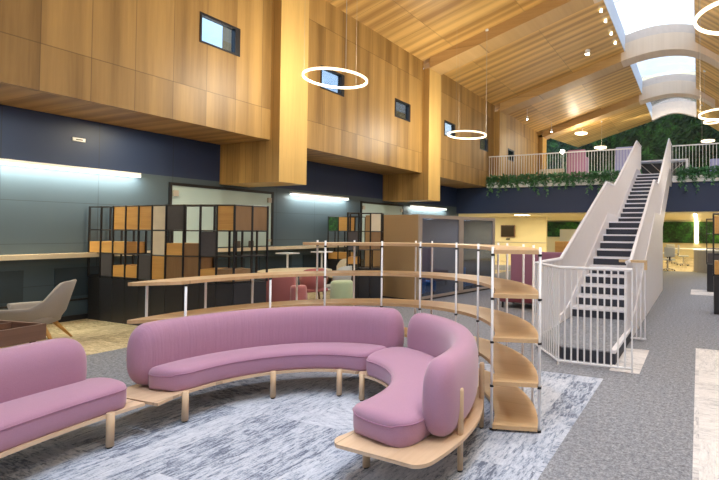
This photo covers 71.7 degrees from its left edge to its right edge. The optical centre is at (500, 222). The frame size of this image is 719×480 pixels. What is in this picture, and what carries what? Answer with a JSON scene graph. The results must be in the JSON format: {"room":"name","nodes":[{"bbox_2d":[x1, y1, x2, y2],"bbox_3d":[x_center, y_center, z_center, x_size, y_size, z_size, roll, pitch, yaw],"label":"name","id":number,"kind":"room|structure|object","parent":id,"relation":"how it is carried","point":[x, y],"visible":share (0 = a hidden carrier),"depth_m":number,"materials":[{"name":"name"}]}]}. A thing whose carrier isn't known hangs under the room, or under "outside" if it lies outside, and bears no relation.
{"room":"office lounge","nodes":[
{"label":"office lounge","id":0,"kind":"room"},
{"bbox_2d":[0,104,457,316],"bbox_3d":[-6.660,-0.040,10.319,0.250,3.570,23.840,0,-1,23],"label":"wall","id":1,"kind":"structure","parent":0,"point":[43,210],"depth_m":8.57,"materials":[{"name":"blue paint"}]},
{"bbox_2d":[0,270,23,303],"bbox_3d":[-7.873,1.005,7.096,0.018,0.500,1.000,0,-1,23],"label":"trim","id":2,"kind":"structure","parent":1,"relation":"attached to","point":[11,282],"depth_m":7.42,"materials":[{"name":"stone"}]},
{"bbox_2d":[50,313,87,323],"bbox_3d":[-6.495,1.702,10.353,0.025,0.090,23.900,0,-1,23],"label":"baseboard","id":3,"kind":"structure","parent":1,"relation":"attached to","point":[79,316],"depth_m":8.15,"materials":[{"name":"grey laminate"}]},
{"bbox_2d":[0,158,140,177],"bbox_3d":[-7.890,-0.958,6.956,0.095,0.080,4.650,0,-1,23],"label":"wall light","id":4,"kind":"object","parent":1,"relation":"attached to","point":[2,161],"visible":1,"depth_m":8.01,"materials":[{"name":"white plastic"}]},
{"bbox_2d":[54,266,98,295],"bbox_3d":[-7.329,1.034,8.385,0.018,0.500,1.000,0,-1,23],"label":"trim","id":5,"kind":"structure","parent":1,"relation":"attached to","point":[61,275],"depth_m":8.20,"materials":[{"name":"stone"}]},
{"bbox_2d":[0,245,346,260],"bbox_3d":[-7.480,0.551,7.646,0.315,0.075,18.100,0,-1,23],"label":"wall ledge","id":6,"kind":"object","parent":1,"relation":"attached to","point":[56,255],"visible":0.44,"depth_m":8.02,"materials":[{"name":"brown wood"}]},
{"bbox_2d":[167,182,273,246],"bbox_3d":[-6.291,-0.123,10.795,0.060,1.360,2.560,0,-1,23],"label":"window","id":7,"kind":"structure","parent":1,"relation":"in","point":[178,193],"depth_m":10.47,"materials":[{"name":"glass"}]},
{"bbox_2d":[218,258,244,267],"bbox_3d":[-6.319,1.087,10.781,0.018,0.500,1.000,0,-1,23],"label":"trim","id":8,"kind":"structure","parent":1,"relation":"attached to","point":[222,263],"depth_m":10.82,"materials":[{"name":"stone"}]},
{"bbox_2d":[220,0,308,186],"bbox_3d":[-5.377,-3.039,10.702,1.820,4.360,0.760,0,-1,23],"label":"column","id":9,"kind":"structure","parent":1,"relation":"attached to","point":[281,160],"depth_m":10.29,"materials":[{"name":"brown wood"}]},
{"bbox_2d":[259,255,291,269],"bbox_3d":[-5.776,1.115,12.070,0.018,0.500,1.000,0,-1,23],"label":"trim","id":10,"kind":"structure","parent":1,"relation":"attached to","point":[274,262],"depth_m":12.02,"materials":[{"name":"stone"}]},
{"bbox_2d":[303,253,329,267],"bbox_3d":[-5.232,1.143,13.360,0.018,0.500,1.000,0,-1,23],"label":"trim","id":11,"kind":"structure","parent":1,"relation":"attached to","point":[309,260],"depth_m":13.20,"materials":[{"name":"stone"}]},
{"bbox_2d":[290,192,348,199],"bbox_3d":[-5.141,-0.754,13.478,0.095,0.080,2.190,0,-1,23],"label":"wall light","id":12,"kind":"object","parent":1,"relation":"attached to","point":[291,193],"visible":1,"depth_m":13.33,"materials":[{"name":"white plastic"}]},
{"bbox_2d":[360,201,403,241],"bbox_3d":[-4.029,0.005,16.162,0.060,1.340,2.350,0,-1,23],"label":"window","id":13,"kind":"structure","parent":1,"relation":"in","point":[365,207],"depth_m":15.87,"materials":[{"name":"glass"}]},
{"bbox_2d":[383,68,440,201],"bbox_3d":[-3.058,-2.917,16.202,1.820,4.360,0.760,0,-1,23],"label":"column","id":14,"kind":"structure","parent":1,"relation":"attached to","point":[424,186],"depth_m":15.74,"materials":[{"name":"brown wood"}]},
{"bbox_2d":[430,0,593,74],"bbox_3d":[0.246,-6.082,14.879,5.300,1.969,0.760,0,-1,23],"label":"timber beam","id":15,"kind":"structure","parent":14,"relation":"on","point":[548,12],"depth_m":14.72,"materials":[{"name":"brown wood"}]},
{"bbox_2d":[0,0,538,186],"bbox_3d":[-2.424,-3.623,16.189,0.100,3.980,23.400,0,-1,23],"label":"wall","id":16,"kind":"structure","parent":0,"point":[148,57],"depth_m":9.39,"materials":[{"name":"brown wood"}]},
{"bbox_2d":[0,83,265,144],"bbox_3d":[-6.686,-1.908,8.071,1.450,0.180,5.200,0,-1,23],"label":"soffit timber","id":17,"kind":"structure","parent":16,"relation":"attached to","point":[13,96],"depth_m":8.00,"materials":[{"name":"brown wood"}]},
{"bbox_2d":[199,11,240,56],"bbox_3d":[-5.424,-3.600,9.052,0.115,0.560,0.820,0,-1,23],"label":"window","id":18,"kind":"structure","parent":16,"relation":"in","point":[235,32],"depth_m":9.23,"materials":[{"name":"black metal"}]},
{"bbox_2d":[320,65,344,96],"bbox_3d":[-4.259,-3.539,11.816,0.115,0.560,0.820,0,-1,23],"label":"window","id":19,"kind":"structure","parent":16,"relation":"in","point":[330,77],"depth_m":11.87,"materials":[{"name":"glass"}]},
{"bbox_2d":[307,149,416,174],"bbox_3d":[-4.395,-1.788,13.506,1.450,0.180,5.300,0,-1,23],"label":"soffit timber","id":20,"kind":"structure","parent":16,"relation":"attached to","point":[313,156],"depth_m":13.55,"materials":[{"name":"brown wood"}]},
{"bbox_2d":[395,98,410,121],"bbox_3d":[-3.082,-3.478,14.607,0.115,0.560,0.820,0,-1,23],"label":"window","id":21,"kind":"structure","parent":16,"relation":"in","point":[402,109],"depth_m":14.67,"materials":[{"name":"glass"}]},
{"bbox_2d":[444,120,454,138],"bbox_3d":[-1.921,-3.417,17.362,0.115,0.560,0.820,0,-1,23],"label":"window","id":22,"kind":"structure","parent":16,"relation":"in","point":[448,126],"depth_m":17.36,"materials":[{"name":"black metal"}]},
{"bbox_2d":[440,178,484,187],"bbox_3d":[-2.084,-1.667,18.988,1.450,0.180,5.300,0,-1,23],"label":"soffit timber","id":23,"kind":"structure","parent":16,"relation":"attached to","point":[444,182],"depth_m":19.40,"materials":[{"name":"brown wood"}]},
{"bbox_2d":[480,136,487,151],"bbox_3d":[-0.752,-3.356,20.135,0.115,0.560,0.820,0,-1,23],"label":"window","id":24,"kind":"structure","parent":16,"relation":"in","point":[484,141],"depth_m":20.22,"materials":[{"name":"grey glass"}]},
{"bbox_2d":[302,66,367,88],"label":"pendant","id":25,"kind":"object","parent":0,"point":[333,68],"depth_m":9.13,"materials":[{"name":"beige"}]},
{"bbox_2d":[0,257,718,479],"bbox_3d":[1.088,1.981,14.422,19.800,0.200,38.100,0,-1,23],"label":"floor","id":26,"kind":"structure","parent":0,"point":[660,420],"depth_m":3.88,"materials":[{"name":"carpet"}]},
{"bbox_2d":[0,320,45,347],"bbox_3d":[-5.952,1.405,5.281,1.320,0.500,0.600,0,-1,14],"label":"tray table","id":27,"kind":"object","parent":26,"relation":"on","point":[11,332],"visible":0.78,"depth_m":5.26,"materials":[{"name":"brown wood"}]},
{"bbox_2d":[0,279,76,338],"bbox_3d":[-6.483,1.249,6.545,0.845,0.868,0.832,1,-1,-25],"label":"lounge armchair","id":28,"kind":"object","parent":26,"relation":"on","point":[51,309],"visible":0.81,"depth_m":6.44,"materials":[{"name":"grey fabric"}]},
{"bbox_2d":[0,338,144,457],"bbox_3d":[-3.290,1.246,2.695,0.870,0.760,2.442,0,-1,5],"label":"curved sofa","id":29,"kind":"object","parent":26,"relation":"on","point":[46,393],"visible":1,"depth_m":3.29,"materials":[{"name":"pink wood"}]},
{"bbox_2d":[0,338,86,402],"bbox_3d":[-3.482,1.123,2.675,0.407,0.517,2.140,0,-1,4],"label":"cushion","id":30,"kind":"object","parent":29,"relation":"on","point":[51,370],"depth_m":3.34,"materials":[{"name":"fabric"}]},
{"bbox_2d":[0,377,126,452],"bbox_3d":[-3.208,1.287,2.687,0.595,0.194,2.096,0,-1,5],"label":"seat cushion","id":31,"kind":"object","parent":29,"relation":"on","point":[30,418],"depth_m":3.20,"materials":[{"name":"fabric"}]},
{"bbox_2d":[87,204,268,325],"bbox_3d":[-5.615,0.713,7.914,3.493,1.990,0.746,0,-1,12],"label":"shelving unit","id":32,"kind":"object","parent":26,"relation":"on","point":[110,297],"visible":0.89,"depth_m":7.62,"materials":[{"name":"grey laminate"}]},
{"bbox_2d":[126,306,403,422],"bbox_3d":[-2.218,1.277,4.551,2.462,0.785,1.028,1,-1,-32],"label":"curved sofa","id":33,"kind":"object","parent":26,"relation":"on","point":[167,360],"visible":0.91,"depth_m":4.53,"materials":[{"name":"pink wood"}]},
{"bbox_2d":[126,306,403,384],"bbox_3d":[-2.204,1.159,4.713,2.369,0.542,0.746,1,-1,-24],"label":"cushion","id":34,"kind":"object","parent":33,"relation":"on","point":[217,348],"depth_m":4.56,"materials":[{"name":"fabric"}]},
{"bbox_2d":[149,342,385,391],"bbox_3d":[-2.142,1.330,4.555,2.006,0.194,0.720,1,-1,-24],"label":"seat cushion","id":35,"kind":"object","parent":33,"relation":"on","point":[192,372],"depth_m":4.46,"materials":[{"name":"fabric"}]},
{"bbox_2d":[261,277,307,301],"bbox_3d":[-3.894,1.331,8.472,0.600,0.800,0.620,0,-1,0],"label":"seat","id":36,"kind":"object","parent":26,"relation":"on","point":[280,289],"visible":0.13,"depth_m":8.17,"materials":[{"name":"fabric"}]},
{"bbox_2d":[258,268,331,272],"bbox_3d":[-4.429,1.394,10.140,1.480,0.730,1.480,0,-1,23],"label":"round table","id":37,"kind":"object","parent":26,"relation":"on","point":[275,269],"visible":0.26,"depth_m":10.25,"materials":[{"name":"laminate"}]},
{"bbox_2d":[290,285,306,300],"bbox_3d":[-3.422,1.395,7.946,0.264,0.660,0.265,0,-1,23],"label":"pouf","id":38,"kind":"object","parent":26,"relation":"on","point":[302,289],"visible":0.39,"depth_m":7.85,"materials":[{"name":"fabric"}]},
{"bbox_2d":[299,268,327,298],"bbox_3d":[-3.689,1.318,9.221,0.551,0.863,0.527,1,-1,-37],"label":"chair","id":39,"kind":"object","parent":26,"relation":"on","point":[309,281],"visible":0.44,"depth_m":9.01,"materials":[{"name":"fabric"}]},
{"bbox_2d":[127,240,541,432],"bbox_3d":[-1.426,0.946,4.970,3.877,1.475,1.877,0,-1,10],"label":"shelf","id":40,"kind":"object","parent":26,"relation":"on","point":[513,409],"visible":0.66,"depth_m":4.62,"materials":[{"name":"brown wood"}]},
{"bbox_2d":[323,266,351,298],"bbox_3d":[-3.383,1.332,9.811,0.527,0.863,0.551,0,-1,18],"label":"chair","id":41,"kind":"object","parent":26,"relation":"on","point":[343,267],"visible":0.24,"depth_m":9.62,"materials":[{"name":"grey fabric"}]},
{"bbox_2d":[330,280,352,305],"bbox_3d":[-2.897,1.401,8.572,0.406,0.680,0.408,0,-1,23],"label":"pouf","id":42,"kind":"object","parent":26,"relation":"on","point":[339,289],"visible":0.4,"depth_m":8.41,"materials":[{"name":"green fabric"}]},
{"bbox_2d":[327,216,365,283],"bbox_3d":[-4.425,0.827,13.482,1.024,1.990,0.347,0,-1,16],"label":"shelving unit","id":43,"kind":"object","parent":26,"relation":"on","point":[335,223],"visible":0.5,"depth_m":13.41,"materials":[{"name":"grey laminate"}]},
{"bbox_2d":[346,212,383,297],"bbox_3d":[-3.028,0.781,10.509,0.756,1.990,0.354,1,-1,-8],"label":"shelving unit","id":44,"kind":"object","parent":26,"relation":"on","point":[365,286],"visible":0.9,"depth_m":10.36,"materials":[{"name":"grey laminate"}]},
{"bbox_2d":[334,313,484,471],"bbox_3d":[-0.696,1.287,3.920,1.074,0.765,2.426,1,-1,-11],"label":"curved sofa","id":45,"kind":"object","parent":26,"relation":"on","point":[431,402],"visible":1,"depth_m":3.12,"materials":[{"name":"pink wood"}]},
{"bbox_2d":[353,347,434,447],"bbox_3d":[-0.756,1.328,3.885,0.769,0.194,1.934,1,-1,-12],"label":"seat cushion","id":46,"kind":"object","parent":45,"relation":"on","point":[395,417],"depth_m":3.17,"materials":[{"name":"fabric"}]},
{"bbox_2d":[407,313,478,436],"bbox_3d":[-0.477,1.168,3.987,0.524,0.522,1.995,1,-1,-14],"label":"cushion","id":47,"kind":"object","parent":45,"relation":"on","point":[443,366],"depth_m":3.28,"materials":[{"name":"fabric"}]},
{"bbox_2d":[365,214,494,299],"bbox_3d":[-1.753,0.836,12.375,1.800,1.970,3.086,0,-1,33],"label":"pod","id":48,"kind":"object","parent":26,"relation":"on","point":[421,228],"visible":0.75,"depth_m":11.28,"materials":[{"name":"brown wood"}]},
{"bbox_2d":[500,252,561,306],"bbox_3d":[0.807,1.214,9.945,1.500,1.160,0.750,0,-1,23],"label":"sofa","id":49,"kind":"object","parent":26,"relation":"on","point":[516,259],"visible":0.19,"depth_m":10.30,"materials":[{"name":"fabric"}]},
{"bbox_2d":[555,241,568,251],"bbox_3d":[2.542,1.362,18.645,0.700,1.220,0.415,0,-1,23],"label":"storage cabinet","id":50,"kind":"object","parent":26,"relation":"on","point":[560,246],"visible":0.23,"depth_m":18.52,"materials":[{"name":"brown wood"}]},
{"bbox_2d":[560,229,575,240],"bbox_3d":[4.039,1.258,26.572,1.400,1.750,0.150,0,-1,23],"label":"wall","id":51,"kind":"structure","parent":26,"relation":"on","point":[565,234],"depth_m":26.63,"materials":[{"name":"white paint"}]},
{"bbox_2d":[535,262,632,373],"bbox_3d":[0.844,1.122,5.797,0.419,1.188,1.558,1,-1,-41],"label":"fence","id":52,"kind":"object","parent":26,"relation":"on","point":[545,337],"visible":0.96,"depth_m":5.59,"materials":[{"name":"white metal"}]},
{"bbox_2d":[537,138,671,364],"bbox_3d":[3.530,-0.612,11.947,1.375,4.928,13.170,0,-1,23],"label":"staircase","id":53,"kind":"structure","parent":26,"relation":"on","point":[632,208],"depth_m":9.24,"materials":[{"name":"metal"}]},
{"bbox_2d":[663,247,674,270],"bbox_3d":[7.015,1.526,19.794,0.536,0.998,0.587,0,-1,3],"label":"office chair","id":54,"kind":"object","parent":26,"relation":"on","point":[669,252],"visible":0.9,"depth_m":19.56,"materials":[{"name":"grey fabric"}]},
{"bbox_2d":[693,249,718,272],"bbox_3d":[8.471,1.571,19.449,0.914,0.920,2.089,0,-1,8],"label":"countertop","id":55,"kind":"structure","parent":26,"relation":"on","point":[700,265],"depth_m":19.02,"materials":[{"name":"white"}]},
{"bbox_2d":[706,219,718,291],"bbox_3d":[6.048,0.892,12.801,0.824,1.990,0.344,0,-1,23],"label":"shelving unit","id":56,"kind":"object","parent":26,"relation":"on","point":[710,278],"visible":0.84,"depth_m":12.77,"materials":[{"name":"black metal"}]},
{"bbox_2d":[713,213,718,314],"bbox_3d":[4.821,0.815,9.195,1.224,1.990,0.344,0,-1,23],"label":"shelving unit","id":57,"kind":"object","parent":26,"relation":"on","point":[716,218],"visible":1,"depth_m":9.26,"materials":[{"name":"grey laminate"}]},
{"bbox_2d":[447,130,486,139],"label":"pendant","id":58,"kind":"object","parent":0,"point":[485,134],"depth_m":14.41,"materials":[{"name":"beige"}]},
{"bbox_2d":[325,0,641,135],"bbox_3d":[-1.139,-6.327,12.071,5.970,1.933,31.500,0,-1,23],"label":"ceiling","id":59,"kind":"structure","parent":0,"point":[424,29],"depth_m":16.75,"materials":[{"name":"brown wood"}]},
{"bbox_2d":[603,0,651,117],"bbox_3d":[2.714,-7.397,13.673,0.126,0.772,37.000,0,-1,23],"label":"skylight upstand","id":60,"kind":"object","parent":59,"relation":"attached to","point":[609,4],"visible":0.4,"depth_m":17.89,"materials":[{"name":"white paint"}]},
{"bbox_2d":[613,0,693,31],"bbox_3d":[5.202,-7.823,16.058,2.728,0.247,5.150,0,-1,23],"label":"glazing","id":61,"kind":"object","parent":60,"relation":"on","point":[632,14],"visible":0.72,"depth_m":17.42,"materials":[{"name":"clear glass"}]},
{"bbox_2d":[636,56,694,78],"bbox_3d":[7.571,-7.699,21.677,2.728,0.247,5.450,0,-1,23],"label":"glazing","id":62,"kind":"object","parent":60,"relation":"on","point":[654,66],"visible":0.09,"depth_m":23.05,"materials":[{"name":"clear glass"}]},
{"bbox_2d":[651,97,695,105],"bbox_3d":[10.028,-7.570,27.505,2.728,0.247,5.600,0,-1,23],"label":"glazing","id":63,"kind":"object","parent":60,"relation":"on","point":[660,101],"depth_m":29.12,"materials":[{"name":"clear glass"}]},
{"bbox_2d":[652,101,696,121],"bbox_3d":[10.945,-7.163,29.681,2.620,1.310,0.300,0,-1,23],"label":"end panel","id":64,"kind":"object","parent":60,"relation":"attached to","point":[688,108],"visible":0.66,"depth_m":29.55,"materials":[{"name":"white paint"}]},
{"bbox_2d":[482,217,546,260],"bbox_3d":[-0.784,0.896,26.008,6.950,2.420,0.150,0,-1,23],"label":"wall","id":65,"kind":"structure","parent":0,"point":[527,229],"depth_m":25.09,"materials":[{"name":"beige paint"}]},
{"bbox_2d":[501,225,514,239],"bbox_3d":[0.390,0.533,25.383,0.800,0.780,0.106,0,-1,23],"label":"television","id":66,"kind":"object","parent":65,"relation":"attached to","point":[506,230],"visible":1,"depth_m":25.33,"materials":[{"name":"black plastic"}]},
{"bbox_2d":[459,211,718,220],"bbox_3d":[5.611,-0.820,25.413,19.400,1.115,13.450,0,-1,23],"label":"ceiling","id":67,"kind":"structure","parent":0,"point":[669,216],"depth_m":22.81,"materials":[{"name":"beige paint"}]},
{"bbox_2d":[551,103,651,146],"bbox_3d":[6.200,-5.984,29.159,5.720,1.862,5.700,0,-1,23],"label":"ceiling","id":68,"kind":"structure","parent":0,"point":[639,115],"depth_m":29.33,"materials":[{"name":"brown wood"}]},
{"bbox_2d":[542,114,718,177],"bbox_3d":[8.391,-5.140,31.625,18.900,7.600,0.260,0,-1,23],"label":"wall","id":69,"kind":"structure","parent":0,"point":[681,129],"depth_m":30.88,"materials":[{"name":"green plant"}]},
{"bbox_2d":[547,72,718,257],"bbox_3d":[8.336,-3.723,32.008,19.500,12.020,0.300,0,-1,23],"label":"wall","id":70,"kind":"structure","parent":0,"point":[550,240],"depth_m":30.25,"materials":[{"name":"beige paint"}]},
{"bbox_2d":[547,222,580,236],"bbox_3d":[4.944,0.488,33.095,11.400,1.050,0.140,0,-1,23],"label":"moss strip","id":71,"kind":"object","parent":70,"relation":"attached to","point":[553,228],"visible":0.07,"depth_m":33.39,"materials":[{"name":"green plant"}]},
{"bbox_2d":[663,222,693,242],"bbox_3d":[11.287,0.635,30.418,2.270,1.350,0.140,0,-1,23],"label":"moss strip","id":72,"kind":"object","parent":70,"relation":"attached to","point":[673,232],"visible":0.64,"depth_m":30.27,"materials":[{"name":"green plant"}]},
{"bbox_2d":[699,222,718,242],"bbox_3d":[14.203,0.633,29.189,3.500,1.350,0.140,0,-1,23],"label":"moss strip","id":73,"kind":"object","parent":70,"relation":"attached to","point":[702,225],"visible":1,"depth_m":29.61,"materials":[{"name":"green plant"}]},
{"bbox_2d":[694,0,718,130],"bbox_3d":[7.580,-5.051,11.461,5.330,4.377,37.200,0,-1,23],"label":"ceiling","id":74,"kind":"structure","parent":0,"point":[709,20],"depth_m":19.36,"materials":[{"name":"brown wood"}]},
{"bbox_2d":[625,24,694,42],"bbox_3d":[6.355,-7.459,18.793,2.660,0.680,0.520,0,-1,23],"label":"curb","id":75,"kind":"object","parent":74,"relation":"attached to","point":[664,28],"visible":0.59,"depth_m":18.55,"materials":[{"name":"white paint"}]},
{"bbox_2d":[642,74,695,87],"bbox_3d":[8.783,-7.332,24.551,2.660,0.680,0.520,0,-1,23],"label":"curb","id":76,"kind":"object","parent":74,"relation":"attached to","point":[668,77],"visible":0.6,"depth_m":24.32,"materials":[{"name":"white paint"}]},
{"bbox_2d":[694,1,718,35],"bbox_3d":[3.341,-4.803,6.515,1.234,3.943,1.237,0,-1,23],"label":"pendant","id":77,"kind":"object","parent":74,"relation":"hanging from","point":[716,3],"visible":1,"depth_m":6.59,"materials":[{"name":"beige"}]},
{"bbox_2d":[698,108,718,120],"bbox_3d":[5.658,-4.817,11.886,1.236,4.208,1.234,0,-1,23],"label":"pendant","id":78,"kind":"object","parent":74,"relation":"hanging from","point":[715,109],"visible":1,"depth_m":11.93,"materials":[{"name":"beige"}]},
{"bbox_3d":[10.309,-4.444,17.060,4.250,3.725,0.760,0,-1,23],"label":"timber beam","id":79,"kind":"structure","parent":74,"relation":"attached to","visible":0},
{"bbox_2d":[621,32,718,68],"bbox_3d":[6.686,-6.670,18.636,3.650,1.462,0.760,0,-1,23],"label":"arch","id":80,"kind":"object","parent":79,"relation":"attached to","point":[671,43],"visible":0.92,"depth_m":18.43,"materials":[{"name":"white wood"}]},
{"bbox_3d":[5.616,-1.463,25.425,19.400,0.170,13.450,0,-1,23],"label":"floor","id":81,"kind":"structure","parent":0,"visible":0},
{"bbox_2d":[494,111,505,181],"bbox_3d":[-0.743,-3.336,21.694,1.820,3.280,0.760,0,-1,23],"label":"column","id":82,"kind":"structure","parent":81,"relation":"on","point":[499,117],"depth_m":21.09,"materials":[{"name":"brown wood"}]},
{"bbox_2d":[500,53,623,114],"bbox_3d":[2.557,-5.962,20.361,5.300,1.969,0.760,0,-1,23],"label":"timber beam","id":83,"kind":"structure","parent":82,"relation":"on","point":[611,64],"depth_m":20.09,"materials":[{"name":"brown wood"}]},
{"bbox_2d":[538,137,546,174],"bbox_3d":[1.684,-3.209,27.452,1.820,3.280,0.760,0,-1,23],"label":"column","id":84,"kind":"structure","parent":81,"relation":"on","point":[542,142],"depth_m":26.85,"materials":[{"name":"brown wood"}]},
{"bbox_2d":[543,95,639,139],"bbox_3d":[4.984,-5.835,26.119,5.300,1.969,0.760,0,-1,23],"label":"timber beam","id":85,"kind":"structure","parent":84,"relation":"on","point":[632,102],"depth_m":25.84,"materials":[{"name":"brown wood"}]},
{"bbox_2d":[540,168,564,178],"bbox_3d":[2.451,-2.040,21.779,1.200,0.800,0.750,0,-1,23],"label":"table","id":86,"kind":"object","parent":81,"relation":"on","point":[541,170],"visible":0.13,"depth_m":21.44,"materials":[{"name":"beige laminate"}]},
{"bbox_2d":[567,149,587,178],"bbox_3d":[3.399,-2.404,20.682,0.840,1.500,0.650,0,-1,23],"label":"chair","id":87,"kind":"object","parent":81,"relation":"on","point":[583,165],"visible":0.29,"depth_m":20.39,"materials":[{"name":"fabric"}]},
{"bbox_2d":[456,181,718,213],"bbox_3d":[3.597,-0.974,18.857,18.020,1.145,0.200,0,-1,23],"label":"fascia","id":88,"kind":"object","parent":81,"relation":"attached to","point":[469,200],"visible":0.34,"depth_m":19.27,"materials":[{"name":"blue paint"}]},
{"bbox_2d":[487,179,615,187],"bbox_3d":[2.368,-1.600,19.161,6.360,0.220,0.220,0,-1,23],"label":"trough","id":89,"kind":"object","parent":88,"relation":"attached to","point":[564,182],"visible":0.36,"depth_m":19.18,"materials":[{"name":"metal"}]},
{"bbox_2d":[485,174,498,195],"bbox_3d":[-0.440,-1.582,20.266,0.826,1.017,0.474,0,-1,23],"label":"trailing plant","id":90,"kind":"object","parent":89,"relation":"in","point":[490,180],"visible":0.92,"depth_m":20.18,"materials":[{"name":"green plant"}]},
{"bbox_2d":[493,174,507,195],"bbox_3d":[-0.051,-1.569,20.094,0.803,1.078,0.430,0,-1,30],"label":"trailing plant","id":91,"kind":"object","parent":89,"relation":"in","point":[497,178],"visible":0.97,"depth_m":20.03,"materials":[{"name":"green plant"}]},
{"bbox_2d":[501,174,516,190],"bbox_3d":[0.326,-1.691,19.953,0.825,0.772,0.469,0,-1,23],"label":"trailing plant","id":92,"kind":"object","parent":89,"relation":"in","point":[505,179],"visible":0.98,"depth_m":19.89,"materials":[{"name":"green plant"}]},
{"bbox_2d":[509,173,523,190],"bbox_3d":[0.683,-1.657,19.781,0.780,0.802,0.427,0,-1,23],"label":"trailing plant","id":93,"kind":"object","parent":89,"relation":"in","point":[518,180],"visible":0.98,"depth_m":19.71,"materials":[{"name":"green plant"}]},
{"bbox_2d":[520,173,534,188],"bbox_3d":[1.121,-1.741,19.596,0.734,0.717,0.430,0,-1,23],"label":"trailing plant","id":94,"kind":"object","parent":89,"relation":"in","point":[525,178],"visible":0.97,"depth_m":19.53,"materials":[{"name":"green plant"}]},
{"bbox_2d":[529,172,544,195],"bbox_3d":[1.498,-1.583,19.449,0.826,1.017,0.474,0,-1,23],"label":"trailing plant","id":95,"kind":"object","parent":89,"relation":"in","point":[533,181],"visible":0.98,"depth_m":19.37,"materials":[{"name":"green plant"}]},
{"bbox_2d":[538,171,553,196],"bbox_3d":[1.897,-1.570,19.273,0.803,1.078,0.430,0,-1,15],"label":"trailing plant","id":96,"kind":"object","parent":89,"relation":"in","point":[545,179],"visible":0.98,"depth_m":19.21,"materials":[{"name":"green plant"}]},
{"bbox_2d":[549,171,565,188],"bbox_3d":[2.324,-1.692,19.111,0.825,0.772,0.469,0,-1,23],"label":"trailing plant","id":97,"kind":"object","parent":89,"relation":"in","point":[556,174],"visible":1,"depth_m":19.05,"materials":[{"name":"green plant"}]},
{"bbox_2d":[562,172,576,190],"bbox_3d":[2.744,-1.658,18.912,0.780,0.802,0.427,0,-1,23],"label":"trailing plant","id":98,"kind":"object","parent":89,"relation":"in","point":[567,179],"visible":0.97,"depth_m":18.84,"materials":[{"name":"green plant"}]},
{"bbox_2d":[569,171,585,187],"bbox_3d":[3.098,-1.742,18.763,0.734,0.717,0.430,0,-1,23],"label":"trailing plant","id":99,"kind":"object","parent":89,"relation":"in","point":[578,178],"visible":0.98,"depth_m":18.70,"materials":[{"name":"green plant"}]},
{"bbox_2d":[580,170,597,194],"bbox_3d":[3.522,-1.584,18.596,0.826,1.017,0.474,0,-1,23],"label":"trailing plant","id":100,"kind":"object","parent":89,"relation":"in","point":[589,179],"visible":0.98,"depth_m":18.51,"materials":[{"name":"green plant"}]},
{"bbox_2d":[591,169,609,193],"bbox_3d":[3.911,-1.571,18.424,0.803,1.078,0.430,0,-1,30],"label":"trailing plant","id":101,"kind":"object","parent":89,"relation":"in","point":[594,173],"visible":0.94,"depth_m":18.36,"materials":[{"name":"green plant"}]},
{"bbox_2d":[602,170,619,181],"bbox_3d":[4.288,-1.693,18.283,0.825,0.772,0.469,0,-1,23],"label":"trailing plant","id":102,"kind":"object","parent":89,"relation":"in","point":[608,175],"visible":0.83,"depth_m":18.22,"materials":[{"name":"green plant"}]},
{"bbox_2d":[489,148,631,182],"bbox_3d":[2.435,-2.287,19.322,6.400,1.200,0.060,0,-1,23],"label":"balcony railing","id":103,"kind":"object","parent":88,"relation":"on","point":[555,153],"visible":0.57,"depth_m":19.51,"materials":[{"name":"white metal"}]},
{"bbox_2d":[672,143,718,175],"bbox_3d":[9.171,-2.290,16.482,5.940,1.200,0.060,0,-1,23],"label":"balcony railing","id":104,"kind":"object","parent":88,"relation":"on","point":[689,145],"visible":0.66,"depth_m":17.36,"materials":[{"name":"white metal"}]},
{"bbox_2d":[672,175,718,182],"bbox_3d":[9.104,-1.604,16.322,5.900,0.220,0.220,0,-1,23],"label":"trough","id":105,"kind":"object","parent":88,"relation":"attached to","point":[701,179],"visible":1,"depth_m":17.09,"materials":[{"name":"metal"}]},
{"bbox_2d":[674,166,693,192],"bbox_3d":[6.705,-1.586,17.255,0.826,1.017,0.474,0,-1,23],"label":"trailing plant","id":106,"kind":"object","parent":105,"relation":"in","point":[685,171],"visible":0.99,"depth_m":17.19,"materials":[{"name":"green plant"}]},
{"bbox_2d":[685,165,706,193],"bbox_3d":[7.103,-1.572,17.079,0.803,1.078,0.430,0,-1,15],"label":"trailing plant","id":107,"kind":"object","parent":105,"relation":"in","point":[695,172],"visible":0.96,"depth_m":17.01,"materials":[{"name":"green plant"}]},
{"bbox_2d":[701,165,718,184],"bbox_3d":[7.531,-1.695,16.916,0.825,0.772,0.469,0,-1,23],"label":"trailing plant","id":108,"kind":"object","parent":105,"relation":"in","point":[712,173],"visible":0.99,"depth_m":16.85,"materials":[{"name":"green plant"}]},
{"bbox_2d":[615,146,632,171],"bbox_3d":[5.307,-2.405,19.878,0.840,1.500,0.650,0,-1,23],"label":"chair","id":109,"kind":"object","parent":81,"relation":"on","point":[621,156],"visible":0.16,"depth_m":19.65,"materials":[{"name":"purple fabric"}]},
{"bbox_2d":[641,158,688,175],"bbox_3d":[6.838,-2.132,19.959,2.100,0.980,0.600,0,-1,23],"label":"countertop","id":110,"kind":"structure","parent":81,"relation":"on","point":[649,166],"depth_m":20.07,"materials":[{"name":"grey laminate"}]},
{"bbox_3d":[10.109,-0.706,10.788,0.250,5.210,37.700,0,-1,23],"label":"wall","id":111,"kind":"structure","parent":0,"visible":0},
{"bbox_2d":[715,100,718,110],"bbox_3d":[12.736,-4.317,22.818,4.250,3.725,0.760,0,-1,23],"label":"timber beam","id":112,"kind":"structure","parent":111,"relation":"attached to","point":[716,102],"depth_m":23.30,"materials":[{"name":"brown wood"}]},
{"bbox_2d":[639,80,714,108],"bbox_3d":[9.113,-6.543,24.394,3.650,1.462,0.760,0,-1,23],"label":"arch","id":113,"kind":"object","parent":112,"relation":"attached to","point":[678,88],"visible":0.91,"depth_m":24.18,"materials":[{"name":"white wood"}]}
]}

